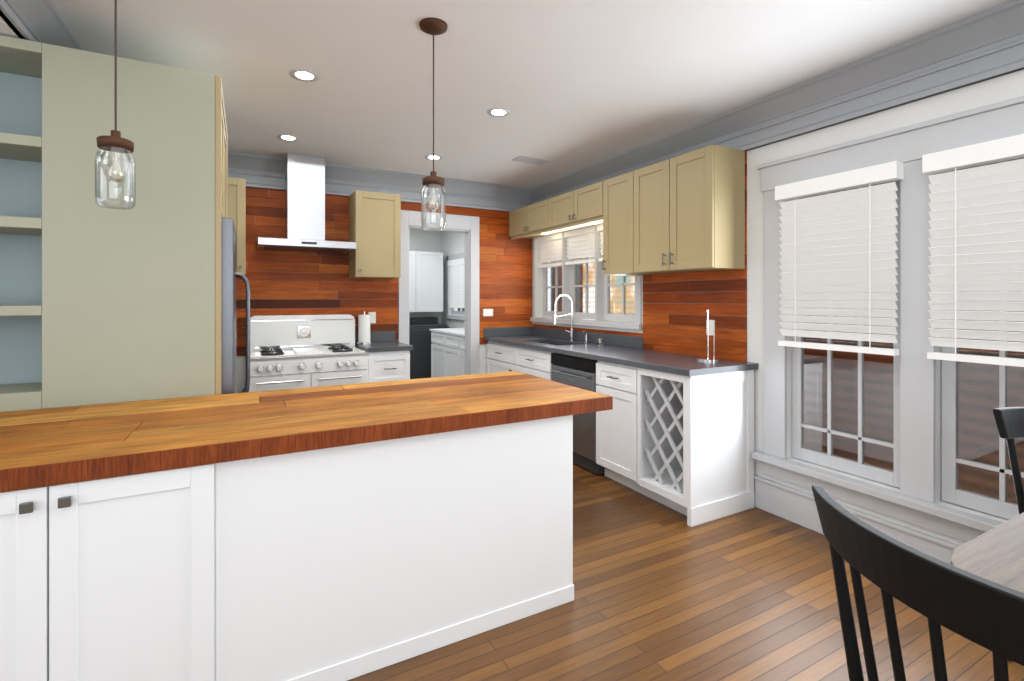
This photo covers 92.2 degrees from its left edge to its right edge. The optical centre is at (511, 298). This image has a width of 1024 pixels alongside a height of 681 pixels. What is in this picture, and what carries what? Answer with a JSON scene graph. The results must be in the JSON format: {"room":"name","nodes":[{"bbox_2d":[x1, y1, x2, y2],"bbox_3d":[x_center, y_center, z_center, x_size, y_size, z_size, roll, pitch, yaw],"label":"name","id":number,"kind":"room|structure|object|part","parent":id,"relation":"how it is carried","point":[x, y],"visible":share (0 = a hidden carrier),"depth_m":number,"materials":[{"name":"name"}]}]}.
{"room":"dining room and kitchen","nodes":[
{"label":"dining room and kitchen","id":0,"kind":"room"},
{"bbox_2d":[0,17,19,38],"bbox_3d":[-2.101,0.050,2.020,0.120,2.620,4.350,0,0,-28],"label":"wall","id":1,"kind":"structure","parent":0,"point":[6,29],"depth_m":1.98,"materials":[{"name":"paint"}]},
{"bbox_2d":[0,0,84,50],"bbox_3d":[-2.000,-1.125,2.074,0.110,0.270,4.350,0,0,-28],"label":"crown molding","id":2,"kind":"structure","parent":1,"relation":"attached to","point":[41,21],"depth_m":2.08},
{"bbox_2d":[236,210,532,392],"bbox_3d":[-1.433,0.050,4.920,4.050,2.620,0.120,0,0,-28],"label":"wall","id":3,"kind":"structure","parent":0,"point":[240,372],"depth_m":4.56,"materials":[{"name":"paint"}]},
{"bbox_2d":[228,151,527,211],"bbox_3d":[-1.392,-1.125,4.811,3.540,0.270,0.110,0,0,-28],"label":"crown molding","id":4,"kind":"structure","parent":3,"relation":"attached to","point":[259,171],"depth_m":4.87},
{"bbox_2d":[236,187,531,355],"bbox_3d":[-1.421,-0.245,4.850,3.762,1.488,0.014,0,0,-28],"label":"cladding","id":5,"kind":"object","parent":3,"relation":"attached to","point":[277,277],"visible":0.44,"depth_m":4.72,"materials":[{"name":"brown wood"}]},
{"bbox_2d":[228,177,245,275],"bbox_3d":[-2.465,-0.595,4.072,0.468,0.789,0.359,0,0,-28],"label":"upper cabinet","id":6,"kind":"object","parent":5,"relation":"attached to","point":[237,200],"visible":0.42,"depth_m":4.03,"materials":[{"name":"beige wood"}]},
{"bbox_2d":[257,153,355,252],"bbox_3d":[-1.816,-0.848,4.350,0.765,0.823,0.486,0,0,-28],"label":"range hood","id":7,"kind":"object","parent":5,"relation":"attached to","point":[304,203],"visible":0.98,"depth_m":4.31,"materials":[{"name":"silver metal"}]},
{"bbox_2d":[369,312,375,322],"bbox_3d":[-1.378,0.185,4.861,0.070,0.110,0.006,0,0,-28],"label":"electrical outlet plate","id":8,"kind":"object","parent":5,"relation":"attached to","point":[372,314],"depth_m":4.86,"materials":[{"name":"white plastic"}]},
{"bbox_2d":[349,190,400,278],"bbox_3d":[-1.306,-0.595,4.698,0.418,0.789,0.359,0,0,-28],"label":"upper cabinet","id":9,"kind":"object","parent":5,"relation":"attached to","point":[375,226],"visible":1,"depth_m":4.57,"materials":[{"name":"beige wood"}]},
{"bbox_2d":[483,309,492,315],"bbox_3d":[-0.265,0.150,5.461,0.120,0.080,0.006,0,0,-28],"label":"electrical outlet plate","id":10,"kind":"object","parent":5,"relation":"attached to","point":[487,312],"depth_m":5.46,"materials":[{"name":"white plastic"}]},
{"bbox_2d":[398,210,478,374],"bbox_3d":[-0.784,0.230,5.259,0.895,2.260,0.140,0,0,-28],"label":"door frame","id":11,"kind":"structure","parent":3,"relation":"attached to","point":[468,226],"depth_m":5.36,"materials":[{"name":"paint"}]},
{"bbox_2d":[409,229,441,323],"bbox_3d":[-2.212,0.050,7.965,2.230,2.620,0.120,0,0,-28],"label":"wall","id":12,"kind":"structure","parent":0,"point":[425,241],"depth_m":8.29,"materials":[{"name":"paint"}]},
{"bbox_2d":[409,251,420,311],"bbox_3d":[-1.819,-0.275,7.879,0.575,0.970,0.395,0,0,-28],"label":"upper cabinet","id":13,"kind":"object","parent":12,"relation":"attached to","point":[414,256],"depth_m":7.81,"materials":[{"name":"white wood"}]},
{"bbox_2d":[421,251,442,311],"bbox_3d":[-1.440,-0.275,8.084,0.517,0.970,0.395,0,0,-28],"label":"upper cabinet","id":14,"kind":"object","parent":12,"relation":"attached to","point":[425,281],"depth_m":7.94,"materials":[{"name":"white wood"}]},
{"bbox_2d":[52,0,1009,187],"bbox_3d":[-1.470,-1.320,2.514,6.400,0.120,10.420,0,0,-28],"label":"ceiling","id":15,"kind":"structure","parent":0,"point":[571,85],"depth_m":2.63,"materials":[{"name":"paint"}]},
{"bbox_2d":[95,0,135,209],"bbox_3d":[-1.383,-0.790,1.720,0.130,0.940,0.130,0,0,-28],"label":"pendant light","id":16,"kind":"object","parent":15,"relation":"hanging from","point":[114,142],"visible":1,"depth_m":1.72,"materials":[{"name":"brown"}]},
{"bbox_2d":[277,134,298,140],"bbox_3d":[-1.749,-1.257,3.852,0.155,0.004,0.155,0,0,-37],"label":"recessed light","id":17,"kind":"object","parent":15,"relation":"in","point":[284,137],"depth_m":3.84,"materials":[{"name":"paint"}]},
{"bbox_2d":[289,69,318,81],"bbox_3d":[-1.169,-1.257,2.778,0.155,0.004,0.155,0,0,-34],"label":"recessed light","id":18,"kind":"object","parent":15,"relation":"in","point":[304,75],"depth_m":2.77,"materials":[{"name":"paint"}]},
{"bbox_2d":[419,17,447,230],"bbox_3d":[-0.362,-0.790,2.271,0.130,0.940,0.130,0,0,-28],"label":"pendant light","id":19,"kind":"object","parent":15,"relation":"hanging from","point":[433,26],"visible":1,"depth_m":2.27,"materials":[{"name":"brown"}]},
{"bbox_2d":[425,155,442,159],"bbox_3d":[-0.696,-1.257,4.385,0.155,0.004,0.155,0,0,-37],"label":"recessed light","id":20,"kind":"object","parent":15,"relation":"in","point":[430,157],"depth_m":4.38,"materials":[{"name":"paint"}]},
{"bbox_2d":[487,108,509,116],"bbox_3d":[-0.090,-1.257,3.326,0.155,0.004,0.155,0,0,-34],"label":"recessed light","id":21,"kind":"object","parent":15,"relation":"in","point":[495,112],"depth_m":3.32,"materials":[{"name":"paint"}]},
{"bbox_2d":[512,156,548,164],"bbox_3d":[0.167,-1.254,4.471,0.300,0.010,0.150,0,0,-28],"label":"ceiling vent","id":22,"kind":"object","parent":15,"relation":"in","point":[530,160],"visible":0.98,"depth_m":4.45,"materials":[{"name":"metal"}]},
{"bbox_2d":[347,463,1023,680],"bbox_3d":[-0.746,1.410,1.171,6.400,0.100,7.370,0,0,-28],"label":"floor","id":23,"kind":"structure","parent":0,"point":[662,592],"depth_m":2.10,"materials":[{"name":"brown wood"}]},
{"bbox_2d":[0,35,227,411],"bbox_3d":[-2.223,0.145,2.482,1.345,2.430,1.000,0,0,-28],"label":"tall cabinet","id":24,"kind":"object","parent":23,"relation":"on","point":[100,305],"visible":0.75,"depth_m":2.22,"materials":[{"name":"beige wood"}]},
{"bbox_2d":[222,218,249,393],"bbox_3d":[-1.828,0.480,2.695,0.701,1.760,0.876,0,0,-28],"label":"fridge","id":25,"kind":"object","parent":23,"relation":"on","point":[230,274],"visible":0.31,"depth_m":2.43,"materials":[{"name":"grey metal"}]},
{"bbox_2d":[0,395,583,680],"bbox_3d":[-1.306,0.937,1.846,3.154,0.845,0.912,0,0,-28],"label":"kitchen island","id":26,"kind":"object","parent":23,"relation":"on","point":[345,532],"depth_m":1.69,"materials":[{"name":"white wood"}]},
{"bbox_2d":[0,375,555,486],"bbox_3d":[-1.194,0.484,1.844,3.347,0.061,0.777,0,0,-28],"label":"island countertop","id":27,"kind":"structure","parent":26,"relation":"on","point":[301,418],"depth_m":1.74,"materials":[{"name":"brown wood"}]},
{"bbox_2d":[249,314,368,391],"bbox_3d":[-1.765,0.752,4.239,0.922,1.215,0.726,0,0,-28],"label":"range","id":28,"kind":"object","parent":23,"relation":"on","point":[297,351],"visible":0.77,"depth_m":4.15,"materials":[{"name":"white metal"}]},
{"bbox_2d":[355,331,412,382],"bbox_3d":[-1.206,0.840,4.594,0.399,1.040,0.637,0,0,-28],"label":"base cabinet","id":29,"kind":"object","parent":23,"relation":"on","point":[388,357],"visible":0.42,"depth_m":4.37,"materials":[{"name":"white wood"}]},
{"bbox_2d":[357,312,371,343],"bbox_3d":[-1.403,0.270,4.686,0.140,0.299,0.140,0,0,-28],"label":"paper towel","id":30,"kind":"object","parent":29,"relation":"on","point":[363,328],"visible":1,"depth_m":4.64,"materials":[{"name":"white paper"}]},
{"bbox_2d":[550,353,603,474],"bbox_3d":[0.716,0.912,4.153,0.615,0.895,0.606,0,0,-28],"label":"dishwasher","id":31,"kind":"object","parent":23,"relation":"on","point":[579,372],"visible":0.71,"depth_m":3.90,"materials":[{"name":"grey metal"}]},
{"bbox_2d":[596,360,702,500],"bbox_3d":[1.003,0.910,3.678,0.580,0.900,0.490,0,0,-28],"label":"base cabinet","id":32,"kind":"object","parent":23,"relation":"on","point":[683,444],"depth_m":3.38,"materials":[{"name":"white wood"}]},
{"bbox_2d":[484,326,757,375],"bbox_3d":[0.648,0.390,4.337,0.639,0.140,2.879,0,0,-28],"label":"countertop","id":33,"kind":"structure","parent":32,"relation":"on","point":[626,350],"depth_m":4.10,"materials":[{"name":"grey stone"}]},
{"bbox_2d":[553,294,574,340],"bbox_3d":[0.503,0.185,4.941,0.248,0.469,0.115,0,0,-28],"label":"faucet","id":34,"kind":"object","parent":33,"relation":"on","point":[571,331],"visible":1,"depth_m":4.93,"materials":[{"name":"silver metal"}]},
{"bbox_2d":[597,339,603,345],"bbox_3d":[0.793,0.389,4.427,0.064,0.060,0.064,0,0,-28],"label":"glass cup","id":35,"kind":"object","parent":33,"relation":"on","point":[600,342],"visible":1,"depth_m":4.41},
{"bbox_2d":[696,310,719,361],"bbox_3d":[1.340,0.247,3.371,0.150,0.345,0.150,0,0,-28],"label":"towel stand","id":36,"kind":"object","parent":33,"relation":"on","point":[709,359],"visible":1,"depth_m":3.37,"materials":[{"name":"silver metal"}]},
{"bbox_2d":[812,485,1023,680],"bbox_3d":[0.894,0.886,0.861,0.516,0.953,0.567,0,0,-16],"label":"chair","id":37,"kind":"object","parent":23,"relation":"on","point":[977,609],"visible":1,"depth_m":0.81,"materials":[{"name":"black paint"}]},
{"bbox_2d":[951,512,1023,592],"bbox_3d":[1.692,0.980,0.970,1.300,0.760,0.978,0,0,-28],"label":"table","id":38,"kind":"object","parent":23,"relation":"on","point":[996,554],"visible":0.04,"depth_m":1.15,"materials":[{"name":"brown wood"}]},
{"bbox_2d":[992,407,1023,660],"bbox_3d":[2.028,0.886,1.615,0.567,0.953,0.516,0,0,17],"label":"chair","id":39,"kind":"object","parent":23,"relation":"on","point":[1010,423],"visible":0.71,"depth_m":1.82,"materials":[{"name":"black paint"}]},
{"bbox_2d":[442,69,1023,545],"bbox_3d":[1.280,0.050,3.997,0.150,2.620,10.420,0,0,-28],"label":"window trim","id":40,"kind":"structure","parent":0,"point":[990,91],"depth_m":3.06,"materials":[{"name":"paint"}]},
{"bbox_2d":[445,252,464,319],"bbox_3d":[-0.851,-0.195,7.836,0.125,1.030,0.840,0,0,-28],"label":"laundry window","id":41,"kind":"structure","parent":40,"relation":"in","point":[457,286],"depth_m":7.85,"materials":[{"name":"paint"}]},
{"bbox_2d":[447,257,464,308],"bbox_3d":[-0.866,-0.245,7.828,0.070,0.770,0.684,0,0,-28],"label":"blind","id":42,"kind":"object","parent":41,"relation":"attached to","point":[457,273],"depth_m":7.85,"materials":[{"name":"white"}]},
{"bbox_2d":[536,224,634,267],"bbox_3d":[0.706,-0.547,4.994,0.070,0.375,1.654,0,0,-28],"label":"blind","id":43,"kind":"object","parent":40,"relation":"attached to","point":[564,246],"depth_m":5.13,"materials":[{"name":"white"}]},
{"bbox_2d":[530,238,642,329],"bbox_3d":[0.659,-0.270,4.938,0.050,1.060,1.805,0,0,-28],"label":"window frame","id":44,"kind":"structure","parent":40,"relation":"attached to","point":[637,325],"depth_m":4.57,"materials":[{"name":"paint"}]},
{"bbox_2d":[533,151,746,361],"bbox_3d":[0.907,-0.265,4.517,0.014,1.448,2.777,0,0,-28],"label":"cladding","id":45,"kind":"object","parent":40,"relation":"attached to","point":[725,308],"visible":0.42,"depth_m":3.66,"materials":[{"name":"brown wood"}]},
{"bbox_2d":[509,200,557,239],"bbox_3d":[0.313,-0.845,5.267,0.314,0.290,0.887,0,0,-28],"label":"upper cabinet","id":46,"kind":"object","parent":45,"relation":"attached to","point":[527,221],"depth_m":5.22,"materials":[{"name":"beige wood"}]},
{"bbox_2d":[545,182,600,232],"bbox_3d":[0.684,-0.845,4.580,0.314,0.290,0.887,0,0,-28],"label":"upper cabinet","id":47,"kind":"object","parent":45,"relation":"attached to","point":[580,208],"depth_m":4.50,"materials":[{"name":"beige wood"}]},
{"bbox_2d":[536,224,634,321],"bbox_3d":[0.730,-0.265,5.007,0.140,0.950,1.654,0,0,-28],"label":"window","id":48,"kind":"structure","parent":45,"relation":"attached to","point":[571,266],"depth_m":5.04,"materials":[{"name":"paint"}]},
{"bbox_2d":[601,174,624,275],"bbox_3d":[0.998,-0.595,3.998,0.314,0.790,0.430,0,0,-28],"label":"upper cabinet","id":49,"kind":"object","parent":45,"relation":"attached to","point":[612,189],"depth_m":4.00,"materials":[{"name":"beige wood"}]},
{"bbox_2d":[625,145,744,275],"bbox_3d":[1.229,-0.595,3.570,0.314,0.790,0.796,0,0,-28],"label":"upper cabinet","id":50,"kind":"object","parent":45,"relation":"attached to","point":[684,213],"depth_m":3.33,"materials":[{"name":"beige wood"}]},
{"bbox_2d":[706,320,714,334],"bbox_3d":[1.424,0.205,3.535,0.006,0.110,0.070,0,0,-28],"label":"electrical outlet plate","id":51,"kind":"object","parent":45,"relation":"attached to","point":[711,326],"visible":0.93,"depth_m":3.52,"materials":[{"name":"white plastic"}]},
{"bbox_2d":[528,0,1023,205],"bbox_3d":[1.895,-1.125,2.585,0.110,0.270,7.150,0,0,-28],"label":"crown molding","id":52,"kind":"structure","parent":40,"relation":"attached to","point":[987,44],"depth_m":2.67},
{"bbox_2d":[754,475,959,563],"bbox_3d":[2.609,1.258,1.343,0.032,0.205,4.285,0,0,-28],"label":"baseboard","id":53,"kind":"structure","parent":40,"relation":"attached to","point":[794,505],"depth_m":2.90,"materials":[{"name":"paint"}]},
{"bbox_2d":[752,96,1023,541],"bbox_3d":[2.029,0.130,2.458,0.155,1.990,1.740,0,0,-28],"label":"window","id":54,"kind":"structure","parent":40,"relation":"in","point":[913,501],"depth_m":2.49,"materials":[{"name":"paint"}]},
{"bbox_2d":[775,161,903,355],"bbox_3d":[1.796,-0.203,2.759,0.070,0.975,0.644,0,0,-28],"label":"window blind","id":55,"kind":"object","parent":54,"relation":"attached to","point":[849,236],"visible":0.98,"depth_m":2.71,"materials":[{"name":"white plastic"}]},
{"bbox_3d":[2.052,0.150,2.488,0.085,1.670,1.383,0,0,-28],"label":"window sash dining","id":56,"kind":"part","parent":54,"relation":"part of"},
{"bbox_2d":[922,134,1023,366],"bbox_3d":[2.152,-0.203,2.099,0.070,0.975,0.644,0,0,-28],"label":"window blind","id":57,"kind":"object","parent":54,"relation":"attached to","point":[976,221],"visible":0.98,"depth_m":2.21,"materials":[{"name":"white plastic"}]},
{"bbox_3d":[-1.460,1.410,6.570,2.230,0.100,3.050,0,0,-28],"label":"floor","id":58,"kind":"structure","parent":0,"visible":0},
{"bbox_2d":[409,317,448,378],"bbox_3d":[-1.414,0.830,7.833,0.650,1.060,0.670,0,0,-28],"label":"washer","id":59,"kind":"object","parent":58,"relation":"on","point":[420,342],"visible":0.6,"depth_m":7.49,"materials":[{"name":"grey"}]},
{"bbox_2d":[430,328,464,377],"bbox_3d":[-0.768,0.910,6.972,0.590,0.900,0.600,0,0,-28],"label":"base cabinet","id":60,"kind":"object","parent":58,"relation":"on","point":[436,334],"depth_m":6.90,"materials":[{"name":"white wood"}]},
{"bbox_2d":[442,332,464,376],"bbox_3d":[-0.528,0.910,6.527,0.590,0.900,0.650,0,0,-28],"label":"base cabinet","id":61,"kind":"object","parent":58,"relation":"on","point":[447,351],"depth_m":6.49,"materials":[{"name":"white wood"}]},
{"bbox_2d":[454,336,464,375],"bbox_3d":[-0.290,0.910,6.087,0.590,0.900,0.590,0,0,-28],"label":"base cabinet","id":62,"kind":"object","parent":58,"relation":"on","point":[459,341],"depth_m":6.14,"materials":[{"name":"white wood"}]},
{"label":"outside","id":63,"kind":"structure","parent":0,"visible":0},
{"bbox_2d":[804,158,1023,502],"bbox_3d":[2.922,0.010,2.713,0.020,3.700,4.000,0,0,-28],"label":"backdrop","id":64,"kind":"structure","parent":63,"point":[889,418],"depth_m":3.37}
]}

